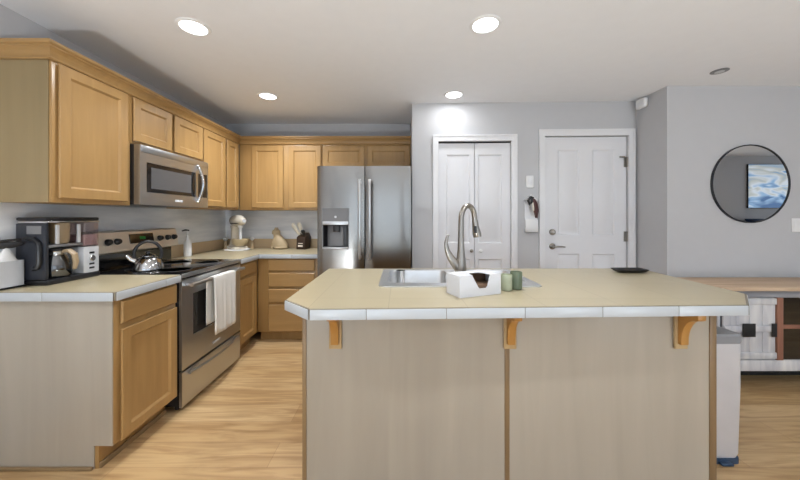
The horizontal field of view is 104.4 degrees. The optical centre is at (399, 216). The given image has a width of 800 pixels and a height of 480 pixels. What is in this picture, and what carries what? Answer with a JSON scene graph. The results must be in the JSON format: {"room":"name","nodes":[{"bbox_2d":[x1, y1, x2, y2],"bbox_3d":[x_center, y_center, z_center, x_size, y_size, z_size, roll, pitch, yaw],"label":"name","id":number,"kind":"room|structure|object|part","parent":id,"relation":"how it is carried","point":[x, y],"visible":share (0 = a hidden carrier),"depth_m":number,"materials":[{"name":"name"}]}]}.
{"room":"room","nodes":[
{"label":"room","id":0,"kind":"room"},
{"bbox_2d":[0,4,225,210],"bbox_3d":[-2.210,0.074,0.160,0.120,2.440,7.560,0,0,0],"label":"wall","id":1,"kind":"structure","parent":0,"point":[13,24],"depth_m":1.94,"materials":[{"name":"paint"}]},
{"bbox_2d":[0,59,129,204],"bbox_3d":[-1.971,-0.457,1.851,0.342,0.758,0.475,0,0,0],"label":"upper cabinet","id":2,"kind":"object","parent":1,"relation":"attached to","point":[65,132],"visible":0.99,"depth_m":1.65,"materials":[{"name":"brown wood"}]},
{"bbox_3d":[-1.987,-0.457,1.616,0.310,0.758,0.004,0,0,0],"label":"panel","id":3,"kind":"part","parent":2,"relation":"part of","materials":[{"name":"brown wood"}]},
{"bbox_3d":[-1.810,-0.458,1.849,0.020,0.713,0.415,0,0,0],"label":"door","id":4,"kind":"part","parent":2,"relation":"part of","materials":[{"name":"brown wood"}]},
{"bbox_2d":[0,38,410,144],"bbox_3d":[-1.014,-0.863,2.538,2.270,0.085,1.942,0,0,0],"label":"crown molding","id":5,"kind":"structure","parent":2,"relation":"attached to","point":[10,48],"depth_m":2.21,"materials":[{"name":"brown wood"}]},
{"bbox_2d":[0,202,225,256],"bbox_3d":[-2.146,0.158,2.610,0.008,0.472,2.420,0,0,0],"label":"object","id":6,"kind":"structure","parent":1,"relation":"attached to","point":[202,225],"depth_m":2.41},
{"bbox_2d":[114,144,207,207],"bbox_3d":[-1.919,-0.290,2.467,0.443,0.408,0.742,0,0,0],"label":"microwave","id":7,"kind":"object","parent":1,"relation":"attached to","point":[158,178],"visible":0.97,"depth_m":2.33,"materials":[{"name":"silver metal"}]},
{"bbox_3d":[-1.731,-0.290,2.694,0.068,0.328,0.024,0,0,0],"label":"handle","id":8,"kind":"part","parent":7,"relation":"part of","materials":[{"name":"silver metal"}]},
{"bbox_3d":[-1.765,-0.277,2.763,0.010,0.206,0.125,0,0,0],"label":"control panel","id":9,"kind":"part","parent":7,"relation":"part of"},
{"bbox_2d":[130,96,202,160],"bbox_3d":[-1.971,-0.667,2.465,0.342,0.337,0.746,0,0,0],"label":"upper cabinet","id":10,"kind":"object","parent":1,"relation":"attached to","point":[150,125],"visible":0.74,"depth_m":2.37,"materials":[{"name":"brown wood"}]},
{"bbox_3d":[-1.810,-0.666,2.276,0.020,0.296,0.352,0,0,0],"label":"door","id":11,"kind":"part","parent":10,"relation":"part of","materials":[{"name":"brown wood"}]},
{"bbox_3d":[-1.810,-0.666,2.658,0.020,0.296,0.352,0,0,0],"label":"door","id":12,"kind":"part","parent":10,"relation":"part of","materials":[{"name":"brown wood"}]},
{"bbox_2d":[167,128,238,209],"bbox_3d":[-1.971,-0.457,3.166,0.342,0.758,0.649,0,0,0],"label":"upper cabinet","id":13,"kind":"object","parent":1,"relation":"attached to","point":[221,154],"visible":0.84,"depth_m":3.14,"materials":[{"name":"brown wood"}]},
{"bbox_3d":[-1.810,-0.458,3.025,0.020,0.713,0.356,0,0,0],"label":"door","id":14,"kind":"part","parent":13,"relation":"part of","materials":[{"name":"brown wood"}]},
{"bbox_3d":[-1.810,-0.458,3.349,0.020,0.713,0.235,0,0,0],"label":"door","id":15,"kind":"part","parent":13,"relation":"part of","materials":[{"name":"brown wood"}]},
{"bbox_2d":[226,124,409,321],"bbox_3d":[-0.964,0.074,3.880,2.373,2.440,0.120,0,0,0],"label":"wall","id":16,"kind":"structure","parent":0,"point":[240,129],"depth_m":3.82,"materials":[{"name":"paint"}]},
{"bbox_2d":[226,211,316,238],"bbox_3d":[-1.471,0.158,3.816,1.342,0.472,0.008,0,0,0],"label":"backsplash","id":17,"kind":"structure","parent":16,"relation":"attached to","point":[259,224],"depth_m":3.81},
{"bbox_2d":[239,145,322,210],"bbox_3d":[-1.349,-0.457,3.651,0.939,0.758,0.322,0,0,0],"label":"upper cabinet","id":18,"kind":"object","parent":16,"relation":"attached to","point":[271,177],"visible":0.77,"depth_m":3.50,"materials":[{"name":"brown wood"}]},
{"bbox_3d":[-1.494,-0.453,3.500,0.356,0.699,0.020,0,0,0],"label":"door","id":19,"kind":"part","parent":18,"relation":"part of","materials":[{"name":"brown wood"}]},
{"bbox_3d":[-1.074,-0.453,3.500,0.364,0.699,0.020,0,0,0],"label":"door","id":20,"kind":"part","parent":18,"relation":"part of","materials":[{"name":"brown wood"}]},
{"bbox_2d":[323,145,410,165],"bbox_3d":[-0.378,-0.686,3.655,0.996,0.300,0.329,0,0,0],"label":"upper cabinet","id":21,"kind":"object","parent":16,"relation":"attached to","point":[333,155],"visible":0.66,"depth_m":3.49,"materials":[{"name":"brown wood"}]},
{"bbox_3d":[-0.636,-0.680,3.500,0.468,0.244,0.020,0,0,0],"label":"door","id":22,"kind":"part","parent":21,"relation":"part of","materials":[{"name":"brown wood"}]},
{"bbox_3d":[-0.129,-0.680,3.500,0.478,0.244,0.020,0,0,0],"label":"door","id":23,"kind":"part","parent":21,"relation":"part of","materials":[{"name":"brown wood"}]},
{"bbox_2d":[0,0,799,123],"bbox_3d":[3.525,-1.206,0.160,11.750,0.120,7.720,0,0,0],"label":"ceiling","id":24,"kind":"structure","parent":0,"point":[324,61],"depth_m":2.13,"materials":[{"name":"paint"}]},
{"bbox_2d":[175,17,211,36],"bbox_3d":[-1.245,-1.141,1.870,0.186,0.009,0.186,0,0,0],"label":"recessed light","id":25,"kind":"object","parent":24,"relation":"in","point":[188,25],"visible":1,"depth_m":1.86,"materials":[{"name":"white plastic"}]},
{"bbox_2d":[257,92,277,99],"bbox_3d":[-1.250,-1.141,2.935,0.186,0.009,0.186,0,0,0],"label":"recessed light","id":26,"kind":"object","parent":24,"relation":"in","point":[264,95],"visible":1,"depth_m":2.93,"materials":[{"name":"white plastic"}]},
{"bbox_2d":[444,90,463,98],"bbox_3d":[0.504,-1.141,2.900,0.186,0.009,0.186,0,0,0],"label":"recessed light","id":27,"kind":"object","parent":24,"relation":"in","point":[451,94],"visible":1,"depth_m":2.89,"materials":[{"name":"white plastic"}]},
{"bbox_2d":[469,14,501,33],"bbox_3d":[0.508,-1.141,1.845,0.186,0.009,0.186,0,0,0],"label":"recessed light","id":28,"kind":"object","parent":24,"relation":"in","point":[484,24],"visible":1,"depth_m":1.84,"materials":[{"name":"white plastic"}]},
{"bbox_2d":[710,68,729,74],"bbox_3d":[2.510,-1.142,2.435,0.112,0.008,0.112,0,0,0],"label":"smoke detector","id":29,"kind":"object","parent":24,"relation":"attached to","point":[722,70],"visible":1,"depth_m":2.42,"materials":[{"name":"grey plastic"}]},
{"bbox_2d":[0,322,799,479],"bbox_3d":[3.525,1.354,0.160,11.750,0.120,7.720,0,0,0],"label":"floor","id":30,"kind":"structure","parent":0,"point":[246,424],"depth_m":1.85,"materials":[{"name":"brown wood"}]},
{"bbox_2d":[0,284,176,470],"bbox_3d":[-1.802,0.860,1.806,0.693,0.868,0.463,0,0,0],"label":"base cabinet","id":31,"kind":"object","parent":30,"relation":"on","point":[80,381],"visible":0.88,"depth_m":1.59,"materials":[{"name":"brown wood"}]},
{"bbox_3d":[-1.812,0.860,1.592,0.673,0.868,0.005,0,0,0],"label":"panel","id":32,"kind":"part","parent":31,"relation":"part of","materials":[{"name":"grey wood"}]},
{"bbox_2d":[0,275,180,300],"bbox_3d":[-1.788,0.352,1.800,0.705,0.148,0.478,0,0,0],"label":"countertop","id":33,"kind":"structure","parent":31,"relation":"on","point":[101,287],"depth_m":1.65,"materials":[{"name":"tile"}]},
{"bbox_2d":[0,260,25,290],"bbox_3d":[-2.091,0.306,1.640,0.080,0.145,0.128,0,0,0],"label":"storage bin","id":34,"kind":"object","parent":33,"relation":"on","point":[11,272],"visible":0.88,"depth_m":1.64,"materials":[{"name":"white plastic"}]},
{"bbox_2d":[0,248,16,261],"bbox_3d":[-2.091,0.263,1.640,0.062,0.200,0.100,0,0,0],"label":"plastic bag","id":35,"kind":"object","parent":34,"relation":"in","point":[6,255],"visible":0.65,"depth_m":1.64,"materials":[{"name":"plastic"}]},
{"bbox_2d":[0,238,23,248],"bbox_3d":[-2.084,0.143,1.641,0.027,0.055,0.124,0,0,33],"label":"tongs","id":36,"kind":"object","parent":35,"relation":"on","point":[12,243],"visible":1,"depth_m":1.65,"materials":[{"name":"black plastic"}]},
{"bbox_2d":[16,217,99,285],"bbox_3d":[-2.030,0.191,1.849,0.179,0.378,0.327,0,0,0],"label":"coffee maker","id":37,"kind":"object","parent":33,"relation":"on","point":[38,234],"visible":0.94,"depth_m":1.73,"materials":[{"name":"black plastic"}]},
{"bbox_3d":[-2.038,0.192,1.718,0.165,0.314,0.020,0,0,0],"label":"panel","id":38,"kind":"part","parent":37,"relation":"part of","materials":[{"name":"black plastic"}]},
{"bbox_3d":[-2.010,0.201,1.700,0.092,0.192,0.025,0,0,4],"label":"handle","id":39,"kind":"part","parent":37,"relation":"part of","materials":[{"name":"black plastic"}]},
{"bbox_3d":[-2.035,0.012,1.861,0.169,0.021,0.305,0,0,0],"label":"lid","id":40,"kind":"part","parent":37,"relation":"part of","materials":[{"name":"black plastic"}]},
{"bbox_2d":[49,247,78,278],"bbox_3d":[-1.994,0.263,1.801,0.169,0.172,0.142,0,0,21],"label":"carafe","id":41,"kind":"object","parent":37,"relation":"on","point":[61,264],"visible":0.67,"depth_m":1.79,"materials":[{"name":"clear glass"}]},
{"bbox_3d":[-2.007,0.187,1.806,0.096,0.020,0.096,0,0,0],"label":"lid","id":42,"kind":"part","parent":41,"relation":"part of","materials":[{"name":"black plastic"}]},
{"bbox_3d":[-1.931,0.246,1.819,0.069,0.122,0.042,0,0,-18],"label":"handle","id":43,"kind":"part","parent":41,"relation":"part of","materials":[{"name":"plastic"}]},
{"bbox_2d":[49,223,80,243],"bbox_3d":[-2.002,0.095,1.829,0.103,0.120,0.134,0,0,0],"label":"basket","id":44,"kind":"object","parent":37,"relation":"on","point":[59,233],"depth_m":1.81,"materials":[{"name":"silver metal"}]},
{"bbox_2d":[49,243,82,247],"bbox_3d":[-2.014,0.165,1.821,0.122,0.015,0.185,0,0,0],"label":"shelf","id":45,"kind":"object","parent":37,"relation":"attached to","point":[51,245],"depth_m":1.83,"materials":[{"name":"grey plastic"}]},
{"bbox_3d":[-2.037,0.267,1.964,0.167,0.164,0.098,0,0,0],"label":"control panel","id":46,"kind":"part","parent":37,"relation":"part of","materials":[{"name":"silver metal"}]},
{"bbox_3d":[-1.465,0.500,1.826,0.020,0.118,0.402,0,0,0],"label":"drawer","id":47,"kind":"part","parent":31,"relation":"part of","materials":[{"name":"brown wood"}]},
{"bbox_3d":[-1.465,0.880,1.826,0.020,0.584,0.402,0,0,0],"label":"door","id":48,"kind":"part","parent":31,"relation":"part of","materials":[{"name":"brown wood"}]},
{"bbox_2d":[81,228,244,409],"bbox_3d":[-1.752,0.697,2.421,0.746,1.195,0.750,0,0,0],"label":"range","id":49,"kind":"object","parent":30,"relation":"on","point":[203,355],"visible":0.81,"depth_m":2.25,"materials":[{"name":"silver metal"}]},
{"bbox_3d":[-1.998,0.175,2.131,0.032,0.046,0.046,0,0,0],"label":"knob","id":50,"kind":"part","parent":49,"relation":"part of","materials":[{"name":"black plastic"}]},
{"bbox_3d":[-1.998,0.175,2.201,0.032,0.046,0.046,0,0,0],"label":"knob","id":51,"kind":"part","parent":49,"relation":"part of","materials":[{"name":"black plastic"}]},
{"bbox_2d":[124,240,164,271],"bbox_3d":[-1.800,0.270,2.215,0.188,0.214,0.188,0,0,5],"label":"kettle","id":52,"kind":"object","parent":49,"relation":"on","point":[146,262],"visible":1,"depth_m":2.17,"materials":[{"name":"silver metal"}]},
{"bbox_3d":[-1.867,0.297,2.159,0.080,0.080,0.047,0,0,-40],"label":"spout","id":53,"kind":"part","parent":52,"relation":"part of","materials":[{"name":"silver metal"}]},
{"bbox_3d":[-1.800,0.272,2.215,0.088,0.018,0.088,0,0,-40],"label":"lid","id":54,"kind":"part","parent":52,"relation":"part of","materials":[{"name":"silver metal"}]},
{"bbox_3d":[-1.800,0.233,2.215,0.177,0.138,0.020,0,0,-40],"label":"handle","id":55,"kind":"part","parent":52,"relation":"part of","materials":[{"name":"black plastic"}]},
{"bbox_3d":[-1.998,0.175,2.591,0.032,0.046,0.046,0,0,0],"label":"knob","id":56,"kind":"part","parent":49,"relation":"part of","materials":[{"name":"black plastic"}]},
{"bbox_2d":[100,259,240,277],"bbox_3d":[-1.760,0.392,2.421,0.649,0.029,0.750,0,0,0],"label":"cooktop","id":57,"kind":"object","parent":49,"relation":"in","point":[187,268],"depth_m":2.32,"materials":[{"name":"black glass"}]},
{"bbox_3d":[-1.450,0.719,2.421,0.020,0.599,0.746,0,0,0],"label":"oven door","id":58,"kind":"part","parent":49,"relation":"part of","materials":[{"name":"silver metal"}]},
{"bbox_3d":[-1.450,1.148,2.421,0.020,0.232,0.744,0,0,0],"label":"drawer","id":59,"kind":"part","parent":49,"relation":"part of","materials":[{"name":"silver metal"}]},
{"bbox_3d":[-1.413,1.058,2.421,0.052,0.022,0.633,0,0,0],"label":"handle","id":60,"kind":"part","parent":49,"relation":"part of","materials":[{"name":"silver metal"}]},
{"bbox_3d":[-1.409,0.456,2.421,0.061,0.027,0.690,0,0,0],"label":"handle","id":61,"kind":"part","parent":49,"relation":"part of","materials":[{"name":"silver metal"}]},
{"bbox_2d":[206,270,235,334],"bbox_3d":[-1.388,0.658,2.424,0.054,0.442,0.333,0,0,0],"label":"dish towel","id":62,"kind":"object","parent":49,"relation":"hanging from","point":[221,291],"visible":0.98,"depth_m":2.38,"materials":[{"name":"fabric"}]},
{"bbox_2d":[238,259,256,349],"bbox_3d":[-1.802,0.860,3.006,0.693,0.868,0.399,0,0,0],"label":"base cabinet","id":63,"kind":"object","parent":30,"relation":"on","point":[248,276],"visible":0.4,"depth_m":3.00,"materials":[{"name":"brown wood"}]},
{"bbox_3d":[-1.465,0.498,2.988,0.020,0.115,0.320,0,0,0],"label":"drawer","id":64,"kind":"part","parent":63,"relation":"part of","materials":[{"name":"brown wood"}]},
{"bbox_2d":[258,259,316,338],"bbox_3d":[-1.152,0.860,3.504,0.644,0.868,0.628,0,0,0],"label":"base cabinet","id":65,"kind":"object","parent":30,"relation":"on","point":[278,279],"visible":0.52,"depth_m":3.19,"materials":[{"name":"brown wood"}]},
{"bbox_2d":[171,239,316,263],"bbox_3d":[-1.488,0.347,3.308,1.306,0.158,1.007,0,0,0],"label":"countertop","id":66,"kind":"structure","parent":65,"relation":"on","point":[213,249],"depth_m":3.26,"materials":[{"name":"tile"}]},
{"bbox_2d":[182,229,191,256],"bbox_3d":[-2.045,0.248,2.979,0.066,0.263,0.078,0,0,-4],"label":"soap bottle","id":67,"kind":"object","parent":66,"relation":"on","point":[187,245],"visible":1,"depth_m":2.96,"materials":[{"name":"white plastic"}]},
{"bbox_2d":[223,237,227,248],"bbox_3d":[-2.060,0.309,3.660,0.050,0.141,0.050,0,0,0],"label":"shaker","id":68,"kind":"object","parent":66,"relation":"on","point":[225,239],"visible":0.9,"depth_m":3.65,"materials":[{"name":"white plastic"}]},
{"bbox_2d":[224,248,250,250],"bbox_3d":[-1.873,0.374,3.575,0.274,0.011,0.274,0,0,0],"label":"round board","id":69,"kind":"object","parent":66,"relation":"on","point":[247,248],"visible":0.74,"depth_m":3.52,"materials":[{"name":"white plastic"}]},
{"bbox_2d":[227,215,248,249],"bbox_3d":[-1.868,0.171,3.571,0.313,0.395,0.180,0,0,38],"label":"stand mixer","id":70,"kind":"object","parent":69,"relation":"on","point":[237,242],"visible":1,"depth_m":3.52,"materials":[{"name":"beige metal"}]},
{"bbox_2d":[231,238,248,245],"bbox_3d":[-1.830,0.290,3.541,0.180,0.084,0.180,0,0,38],"label":"bowl","id":71,"kind":"object","parent":70,"relation":"on","point":[234,241],"depth_m":3.48,"materials":[{"name":"beige ceramic"}]},
{"bbox_2d":[250,237,253,248],"bbox_3d":[-1.785,0.309,3.745,0.050,0.141,0.050,0,0,0],"label":"shaker","id":72,"kind":"object","parent":66,"relation":"on","point":[251,238],"visible":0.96,"depth_m":3.73,"materials":[{"name":"white plastic"}]},
{"bbox_2d":[270,227,287,248],"bbox_3d":[-1.438,0.249,3.694,0.200,0.260,0.158,0,0,0],"label":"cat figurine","id":73,"kind":"object","parent":66,"relation":"on","point":[278,242],"visible":1,"depth_m":3.66,"materials":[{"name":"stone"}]},
{"bbox_2d":[296,232,310,249],"bbox_3d":[-1.148,0.283,3.698,0.110,0.194,0.152,0,0,14],"label":"knife block","id":74,"kind":"object","parent":66,"relation":"on","point":[303,242],"visible":0.97,"depth_m":3.64,"materials":[{"name":"brown wood"}]},
{"bbox_2d":[292,223,299,234],"bbox_3d":[-1.219,0.143,3.637,0.051,0.146,0.104,0,0,43],"label":"knife","id":75,"kind":"object","parent":74,"relation":"in","point":[294,227],"visible":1,"depth_m":3.61,"materials":[{"name":"wood"}]},
{"bbox_2d":[297,222,302,233],"bbox_3d":[-1.167,0.134,3.646,0.049,0.141,0.094,0,0,18],"label":"knife","id":76,"kind":"object","parent":74,"relation":"on","point":[299,225],"visible":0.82,"depth_m":3.61,"materials":[{"name":"wood"}]},
{"bbox_3d":[-1.118,0.812,3.200,0.478,0.140,0.020,0,0,0],"label":"drawer","id":77,"kind":"part","parent":65,"relation":"part of","materials":[{"name":"brown wood"}]},
{"bbox_3d":[-1.118,1.042,3.200,0.478,0.275,0.020,0,0,0],"label":"drawer","id":78,"kind":"part","parent":65,"relation":"part of","materials":[{"name":"brown wood"}]},
{"bbox_3d":[-1.118,0.649,3.200,0.478,0.142,0.020,0,0,0],"label":"drawer","id":79,"kind":"part","parent":65,"relation":"part of","materials":[{"name":"brown wood"}]},
{"bbox_3d":[-1.118,0.496,3.200,0.478,0.120,0.020,0,0,0],"label":"drawer","id":80,"kind":"part","parent":65,"relation":"part of","materials":[{"name":"brown wood"}]},
{"bbox_2d":[317,166,410,276],"bbox_3d":[-0.342,0.404,3.340,0.896,1.780,0.920,0,0,0],"label":"refrigerator","id":81,"kind":"object","parent":30,"relation":"on","point":[364,212],"visible":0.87,"depth_m":2.95,"materials":[{"name":"grey metal"}]},
{"bbox_3d":[-0.566,0.369,2.985,0.449,1.710,0.074,0,0,0],"label":"door","id":82,"kind":"part","parent":81,"relation":"part of","materials":[{"name":"silver metal"}]},
{"bbox_3d":[-0.378,0.021,2.915,0.027,0.748,0.070,0,0,0],"label":"handle","id":83,"kind":"part","parent":81,"relation":"part of","materials":[{"name":"silver metal"}]},
{"bbox_3d":[-0.284,0.021,2.915,0.027,0.748,0.070,0,0,0],"label":"handle","id":84,"kind":"part","parent":81,"relation":"part of","materials":[{"name":"silver metal"}]},
{"bbox_3d":[-0.114,0.369,2.985,0.439,1.710,0.074,0,0,0],"label":"door","id":85,"kind":"part","parent":81,"relation":"part of","materials":[{"name":"silver metal"}]},
{"bbox_2d":[302,316,716,479],"bbox_3d":[0.528,0.861,1.826,2.001,0.867,0.888,0,0,0],"label":"kitchen island","id":86,"kind":"object","parent":30,"relation":"on","point":[578,398],"visible":0.72,"depth_m":1.50,"materials":[{"name":"brown wood"}]},
{"bbox_3d":[-0.462,0.861,1.506,0.020,0.867,0.020,0,0,0],"label":"corner trim","id":87,"kind":"part","parent":86,"relation":"part of","materials":[{"name":"brown wood"}]},
{"bbox_3d":[0.027,0.861,1.508,0.958,0.867,0.016,0,0,0],"label":"panel","id":88,"kind":"part","parent":86,"relation":"part of","materials":[{"name":"brown wood"}]},
{"bbox_2d":[285,268,749,319],"bbox_3d":[0.624,0.403,1.782,2.304,0.046,1.016,0,0,0],"label":"island countertop","id":89,"kind":"structure","parent":86,"relation":"on","point":[336,294],"depth_m":1.45,"materials":[{"name":"tile"}]},
{"bbox_2d":[379,269,541,286],"bbox_3d":[0.329,0.472,1.944,0.893,0.199,0.543,0,0,0],"label":"sink","id":90,"kind":"object","parent":89,"relation":"in","point":[413,277],"visible":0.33,"depth_m":2.16,"materials":[{"name":"silver metal"}]},
{"bbox_2d":[396,269,404,282],"bbox_3d":[0.005,0.462,2.080,0.063,0.212,0.063,0,0,0],"label":"tumbler","id":91,"kind":"object","parent":90,"relation":"in","point":[400,273],"visible":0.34,"depth_m":2.06,"materials":[{"name":"silver metal"}]},
{"bbox_2d":[388,270,446,282],"bbox_3d":[0.118,0.473,1.964,0.383,0.198,0.413,0,0,0],"label":"basin","id":92,"kind":"object","parent":90,"relation":"in","point":[411,276],"depth_m":2.16,"materials":[{"name":"silver metal"}]},
{"bbox_2d":[451,270,525,282],"bbox_3d":[0.538,0.473,1.964,0.384,0.198,0.413,0,0,0],"label":"basin","id":93,"kind":"object","parent":90,"relation":"in","point":[498,271],"depth_m":2.16,"materials":[{"name":"silver metal"}]},
{"bbox_2d":[444,203,480,271],"bbox_3d":[0.359,0.147,1.722,0.231,0.451,0.068,0,0,-25],"label":"faucet","id":94,"kind":"object","parent":89,"relation":"on","point":[459,264],"visible":0.83,"depth_m":1.70,"materials":[{"name":"silver metal"}]},
{"bbox_3d":[0.297,0.203,1.708,0.110,0.218,0.037,0,0,0],"label":"lever","id":95,"kind":"part","parent":94,"relation":"part of","materials":[{"name":"silver metal"}]},
{"bbox_3d":[0.380,0.027,1.736,0.131,0.211,0.033,0,0,-29],"label":"spout","id":96,"kind":"part","parent":94,"relation":"part of","materials":[{"name":"silver metal"}]},
{"bbox_2d":[447,269,500,297],"bbox_3d":[0.366,0.329,1.545,0.236,0.101,0.121,0,0,-21],"label":"box","id":97,"kind":"object","parent":89,"relation":"on","point":[461,284],"visible":0.98,"depth_m":1.50,"materials":[{"name":"cardboard"}]},
{"bbox_3d":[0.258,0.331,1.503,0.004,0.098,0.113,0,0,-21],"label":"panel","id":98,"kind":"part","parent":97,"relation":"part of","materials":[{"name":"cardboard"}]},
{"bbox_3d":[0.366,0.280,1.545,0.236,0.003,0.121,0,0,-21],"label":"lid","id":99,"kind":"part","parent":97,"relation":"part of","materials":[{"name":"cardboard"}]},
{"bbox_3d":[0.387,0.331,1.491,0.236,0.098,0.004,0,0,-21],"label":"panel","id":100,"kind":"part","parent":97,"relation":"part of","materials":[{"name":"cardboard"}]},
{"bbox_2d":[475,280,487,287],"bbox_3d":[0.366,0.352,1.545,0.206,0.044,0.093,0,0,-21],"label":"napkins","id":101,"kind":"object","parent":97,"relation":"in","point":[482,283],"visible":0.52,"depth_m":1.54,"materials":[{"name":"paper"}]},
{"bbox_2d":[501,273,511,290],"bbox_3d":[0.553,0.339,1.610,0.057,0.082,0.057,0,0,0],"label":"candle","id":102,"kind":"object","parent":89,"relation":"on","point":[506,279],"visible":0.98,"depth_m":1.59,"materials":[{"name":"wax"}]},
{"bbox_2d":[510,271,521,289],"bbox_3d":[0.613,0.334,1.637,0.061,0.092,0.061,0,0,0],"label":"candle","id":103,"kind":"object","parent":89,"relation":"on","point":[516,275],"visible":0.89,"depth_m":1.61,"materials":[{"name":"wax"}]},
{"bbox_2d":[611,268,648,272],"bbox_3d":[1.578,0.367,2.130,0.212,0.024,0.110,0,0,0],"label":"tray","id":104,"kind":"object","parent":89,"relation":"on","point":[621,270],"visible":1,"depth_m":2.10,"materials":[{"name":"black plastic"}]},
{"bbox_3d":[1.012,0.861,1.508,0.965,0.867,0.016,0,0,0],"label":"panel","id":105,"kind":"part","parent":86,"relation":"part of","materials":[{"name":"brown wood"}]},
{"bbox_3d":[1.512,0.861,1.506,0.034,0.867,0.020,0,0,0],"label":"corner trim","id":106,"kind":"part","parent":86,"relation":"part of","materials":[{"name":"brown wood"}]},
{"bbox_2d":[717,326,741,466],"bbox_3d":[1.697,0.954,1.793,0.200,0.680,0.386,0,0,0],"label":"trash bin","id":107,"kind":"object","parent":30,"relation":"on","point":[728,341],"visible":0.31,"depth_m":1.62,"materials":[{"name":"white plastic"}]},
{"bbox_3d":[1.697,0.638,1.800,0.200,0.048,0.372,0,0,0],"label":"lid","id":108,"kind":"part","parent":107,"relation":"part of","materials":[{"name":"plastic"}]},
{"bbox_2d":[677,277,799,374],"bbox_3d":[3.175,0.907,2.485,1.600,0.773,0.390,0,0,0],"label":"console table","id":109,"kind":"object","parent":30,"relation":"on","point":[770,344],"visible":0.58,"depth_m":2.32,"materials":[{"name":"wood"}]},
{"bbox_3d":[2.619,0.838,2.331,0.389,0.460,0.014,0,0,0],"label":"door","id":110,"kind":"part","parent":109,"relation":"part of","materials":[{"name":"wood"}]},
{"bbox_3d":[2.600,0.844,2.309,0.095,0.100,0.006,0,0,0],"label":"iron plate","id":111,"kind":"part","parent":109,"relation":"part of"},
{"bbox_3d":[2.619,0.834,2.318,0.388,0.450,0.010,0,0,0],"label":"door rail","id":112,"kind":"part","parent":109,"relation":"part of","materials":[{"name":"wood"}]},
{"bbox_3d":[3.175,1.112,2.329,1.550,0.080,0.026,0,0,0],"label":"rail","id":113,"kind":"part","parent":109,"relation":"part of","materials":[{"name":"wood"}]},
{"bbox_3d":[3.175,0.956,2.330,0.613,0.230,0.004,0,0,0],"label":"glass","id":114,"kind":"part","parent":109,"relation":"part of","materials":[{"name":"glass"}]},
{"bbox_3d":[3.175,0.707,2.330,0.613,0.201,0.004,0,0,0],"label":"glass","id":115,"kind":"part","parent":109,"relation":"part of","materials":[{"name":"glass"}]},
{"bbox_2d":[410,110,411,268],"bbox_3d":[0.173,0.074,3.525,0.100,2.440,0.590,0,0,0],"label":"wall","id":116,"kind":"structure","parent":0,"point":[411,110],"depth_m":3.32,"materials":[{"name":"paint"}]},
{"bbox_2d":[433,134,517,268],"bbox_3d":[0.749,0.235,3.099,0.837,2.118,0.025,0,0,2],"label":"door frame","id":117,"kind":"structure","parent":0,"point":[513,138],"depth_m":3.09,"materials":[{"name":"wood"}]},
{"bbox_2d":[412,101,635,268],"bbox_3d":[1.231,0.074,3.152,2.213,2.440,0.110,0,0,2],"label":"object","id":118,"kind":"structure","parent":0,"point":[524,119],"depth_m":3.10,"materials":[{"name":"paint"}]},
{"bbox_2d":[438,141,510,268],"bbox_3d":[0.750,0.262,3.134,0.727,2.045,0.076,0,0,2],"label":"door","id":119,"kind":"structure","parent":118,"relation":"attached to","point":[477,174],"depth_m":3.13,"materials":[{"name":"white wood"}]},
{"bbox_2d":[526,176,533,187],"bbox_3d":[1.291,-0.351,3.084,0.074,0.122,0.023,0,0,2],"label":"door chime","id":120,"kind":"object","parent":118,"relation":"attached to","point":[529,179],"visible":1,"depth_m":3.07,"materials":[{"name":"white plastic"}]},
{"bbox_2d":[524,195,537,231],"bbox_3d":[1.300,-0.037,3.078,0.130,0.371,0.034,0,0,2],"label":"key holder","id":121,"kind":"object","parent":118,"relation":"attached to","point":[531,223],"visible":0.81,"depth_m":3.06,"materials":[{"name":"white plastic"}]},
{"bbox_2d":[527,196,538,217],"bbox_3d":[1.302,-0.100,3.038,0.110,0.219,0.035,0,0,10],"label":"keychain","id":122,"kind":"object","parent":121,"relation":"hanging from","point":[533,202],"visible":1,"depth_m":3.03,"materials":[{"name":"leather"}]},
{"bbox_2d":[545,137,627,268],"bbox_3d":[1.854,0.242,3.094,0.819,2.084,0.100,0,0,2],"label":"door","id":123,"kind":"structure","parent":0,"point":[585,177],"depth_m":3.10,"materials":[{"name":"wood"}]},
{"bbox_3d":[1.566,0.294,3.080,0.141,0.060,0.055,0,0,2],"label":"lever handle","id":124,"kind":"part","parent":123,"relation":"part of","materials":[{"name":"silver metal"}]},
{"bbox_2d":[539,128,635,268],"bbox_3d":[1.848,0.212,3.067,0.927,2.163,0.025,0,0,2],"label":"door frame","id":125,"kind":"structure","parent":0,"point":[630,132],"depth_m":3.06,"materials":[{"name":"wood"}]},
{"bbox_2d":[636,92,655,271],"bbox_3d":[2.385,0.074,3.008,0.100,2.440,0.355,0,0,0],"label":"wall","id":126,"kind":"structure","parent":0,"point":[646,116],"depth_m":2.94,"materials":[{"name":"paint"}]},
{"bbox_2d":[636,97,647,109],"bbox_3d":[2.311,-1.085,2.965,0.046,0.088,0.110,0,0,0],"label":"sensor","id":127,"kind":"object","parent":126,"relation":"attached to","point":[641,103],"visible":1,"depth_m":2.94,"materials":[{"name":"white plastic"}]},
{"bbox_2d":[656,86,799,276],"bbox_3d":[5.768,0.074,2.770,6.865,2.440,0.120,0,0,0],"label":"wall","id":128,"kind":"structure","parent":0,"point":[696,126],"depth_m":2.71,"materials":[{"name":"paint"}]},
{"bbox_2d":[710,144,790,222],"bbox_3d":[3.052,-0.289,2.699,0.682,0.682,0.020,0,0,0],"label":"mirror","id":129,"kind":"object","parent":128,"relation":"attached to","point":[751,183],"visible":1,"depth_m":2.70,"materials":[{"name":"black mirror"}]},
{"bbox_2d":[791,218,799,231],"bbox_3d":[3.480,0.070,2.705,0.120,0.117,0.010,0,0,0],"label":"light switch","id":130,"kind":"object","parent":128,"relation":"attached to","point":[795,222],"visible":1,"depth_m":2.70,"materials":[{"name":"white plastic"}]}
]}

